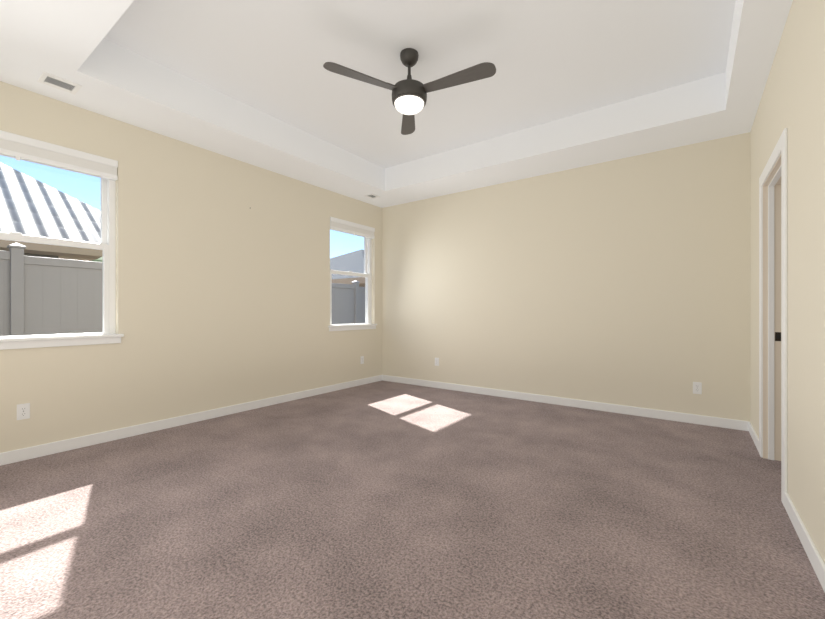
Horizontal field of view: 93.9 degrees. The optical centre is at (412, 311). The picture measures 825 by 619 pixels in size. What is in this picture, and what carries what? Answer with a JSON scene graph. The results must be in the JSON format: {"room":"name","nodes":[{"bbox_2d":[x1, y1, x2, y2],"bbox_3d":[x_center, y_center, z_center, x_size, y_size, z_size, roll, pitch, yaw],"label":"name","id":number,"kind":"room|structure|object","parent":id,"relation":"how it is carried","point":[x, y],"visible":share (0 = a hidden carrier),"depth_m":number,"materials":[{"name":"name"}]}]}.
{"room":"empty bedroom","nodes":[
{"label":"empty bedroom","id":0,"kind":"room"},
{"bbox_2d":[0,81,381,452],"bbox_3d":[-2.008,-0.400,4.160,0.160,3.600,4.970,0,0,36],"label":"wall","id":1,"kind":"structure","parent":0,"point":[222,280],"depth_m":3.78,"materials":[{"name":"beige paint"}]},
{"bbox_2d":[17,403,29,419],"bbox_3d":[-2.866,0.740,2.836,0.008,0.115,0.070,0,0,36],"label":"electrical outlet","id":2,"kind":"object","parent":1,"relation":"attached to","point":[23,411],"visible":1,"depth_m":2.83,"materials":[{"name":"white plastic"}]},
{"bbox_2d":[0,130,123,349],"bbox_3d":[-2.937,-0.507,2.851,0.187,1.565,1.284,0,0,36],"label":"window","id":3,"kind":"structure","parent":1,"relation":"in","point":[28,149],"depth_m":3.08,"materials":[{"name":"white plastic"}]},
{"bbox_2d":[0,375,383,465],"bbox_3d":[-1.937,1.055,4.108,0.017,0.090,4.970,0,0,36],"label":"baseboard","id":4,"kind":"structure","parent":1,"relation":"attached to","point":[18,455],"depth_m":3.53,"materials":[{"name":"white wood"}]},
{"bbox_2d":[328,217,376,330],"bbox_3d":[-0.906,-0.507,5.646,0.187,1.565,0.974,0,0,36],"label":"window","id":5,"kind":"structure","parent":1,"relation":"in","point":[352,228],"depth_m":5.72,"materials":[{"name":"white plastic"}]},
{"bbox_2d":[360,356,363,363],"bbox_3d":[-0.750,0.730,5.749,0.008,0.115,0.070,0,0,36],"label":"electrical outlet","id":6,"kind":"object","parent":1,"relation":"attached to","point":[361,359],"visible":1,"depth_m":5.75,"materials":[{"name":"white plastic"}]},
{"bbox_2d":[0,380,824,618],"bbox_3d":[0.831,1.150,2.097,7.180,0.100,5.270,0,0,36],"label":"floor","id":7,"kind":"structure","parent":0,"point":[382,499],"depth_m":2.03,"materials":[{"name":"brown carpet"}]},
{"bbox_2d":[382,132,749,421],"bbox_3d":[2.336,-0.400,4.168,7.180,3.600,0.150,0,0,36],"label":"wall","id":8,"kind":"structure","parent":0,"point":[624,281],"depth_m":4.32,"materials":[{"name":"beige paint"}]},
{"bbox_2d":[435,358,438,365],"bbox_3d":[0.348,0.725,5.515,0.070,0.115,0.008,0,0,36],"label":"electrical outlet","id":9,"kind":"object","parent":8,"relation":"attached to","point":[436,361],"visible":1,"depth_m":5.51,"materials":[{"name":"white plastic"}]},
{"bbox_2d":[384,375,743,430],"bbox_3d":[1.314,1.055,4.811,4.390,0.090,0.013,0,0,36],"label":"baseboard","id":10,"kind":"structure","parent":8,"relation":"attached to","point":[637,411],"depth_m":4.33,"materials":[{"name":"white wood"}]},
{"bbox_2d":[693,382,701,393],"bbox_3d":[2.775,0.750,3.751,0.070,0.115,0.008,0,0,36],"label":"electrical outlet","id":11,"kind":"object","parent":8,"relation":"attached to","point":[697,387],"visible":1,"depth_m":3.75,"materials":[{"name":"white plastic"}]},
{"bbox_2d":[750,0,824,562],"bbox_3d":[1.679,-0.550,1.481,0.115,3.300,4.970,0,0,36],"label":"wall","id":12,"kind":"structure","parent":0,"point":[792,100],"depth_m":1.87,"materials":[{"name":"beige paint"}]},
{"bbox_2d":[0,0,792,207],"bbox_3d":[-0.156,-1.920,2.814,4.420,0.560,4.970,0,0,36],"label":"ceiling tray","id":13,"kind":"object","parent":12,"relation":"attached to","point":[570,84],"visible":1,"depth_m":3.07,"materials":[{"name":"white paint"}]},
{"bbox_2d":[37,71,81,94],"bbox_3d":[-2.536,-1.636,2.770,0.190,0.007,0.210,0,0,36],"label":"ceiling air vent","id":14,"kind":"object","parent":13,"relation":"attached to","point":[54,81],"visible":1,"depth_m":2.76,"materials":[{"name":"white metal"}]},
{"bbox_2d":[364,194,379,198],"bbox_3d":[-0.575,-1.636,5.486,0.160,0.007,0.180,0,0,36],"label":"ceiling air vent","id":15,"kind":"object","parent":13,"relation":"attached to","point":[372,196],"visible":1,"depth_m":5.49,"materials":[{"name":"white metal"}]},
{"bbox_2d":[323,48,495,134],"bbox_3d":[0.043,-1.732,2.821,1.096,0.437,1.165,0,0,36],"label":"ceiling fan","id":16,"kind":"object","parent":13,"relation":"hanging from","point":[409,96],"visible":1,"depth_m":2.80,"materials":[{"name":"grey metal"}]},
{"bbox_2d":[744,421,758,451],"bbox_3d":[2.874,1.055,3.237,0.017,0.090,0.685,0,0,36],"label":"baseboard","id":17,"kind":"structure","parent":12,"relation":"attached to","point":[748,426],"depth_m":3.30,"materials":[{"name":"white wood"}]},
{"bbox_2d":[759,128,786,506],"bbox_3d":[2.431,0.038,2.517,0.143,2.124,1.002,0,0,36],"label":"door frame","id":18,"kind":"structure","parent":12,"relation":"attached to","point":[773,311],"depth_m":2.84,"materials":[{"name":"beige wood"}]},
{"bbox_2d":[785,492,824,591],"bbox_3d":[1.134,1.055,0.843,0.017,0.090,3.235,0,0,36],"label":"baseboard","id":19,"kind":"structure","parent":12,"relation":"attached to","point":[807,543],"depth_m":1.74,"materials":[{"name":"white wood"}]},
{"label":"outside","id":20,"kind":"structure","parent":0,"visible":0},
{"bbox_3d":[-15.241,1.350,19.973,39.840,0.200,75.000,0,0,36],"label":"ground","id":21,"kind":"structure","parent":20,"visible":0},
{"bbox_2d":[24,253,95,260],"bbox_3d":[-14.210,0.010,3.341,11.060,2.480,17.300,0,0,36],"label":"wall","id":22,"kind":"structure","parent":21,"relation":"on","point":[60,257],"depth_m":5.96,"materials":[{"name":"beige paint"}]},
{"bbox_2d":[0,162,102,258],"bbox_3d":[-14.214,-3.027,3.344,11.990,4.344,18.240,0,0,36],"label":"house roof","id":23,"kind":"structure","parent":22,"relation":"on","point":[96,219],"depth_m":6.06,"materials":[{"name":"metal"}]},
{"bbox_2d":[92,256,102,261],"bbox_3d":[-4.491,0.224,5.624,0.693,2.053,0.742,0,0,36],"label":"tree","id":24,"kind":"object","parent":21,"relation":"on","point":[99,259],"depth_m":5.40,"materials":[{"name":"green plant"}]},
{"bbox_2d":[0,243,364,335],"bbox_3d":[-0.500,0.185,9.347,0.128,2.130,33.684,0,0,36],"label":"fence","id":25,"kind":"object","parent":21,"relation":"on","point":[352,303],"depth_m":4.41,"materials":[{"name":"plastic"}]},
{"bbox_3d":[-0.472,-0.175,28.587,10.210,2.850,19.700,0,0,36],"label":"wall","id":26,"kind":"structure","parent":0,"visible":0},
{"bbox_2d":[330,249,364,284],"bbox_3d":[-0.476,-2.605,28.590,11.140,2.731,20.640,0,0,36],"label":"house roof","id":27,"kind":"structure","parent":26,"relation":"on","point":[334,261],"depth_m":20.50,"materials":[{"name":"grey"}]}
]}

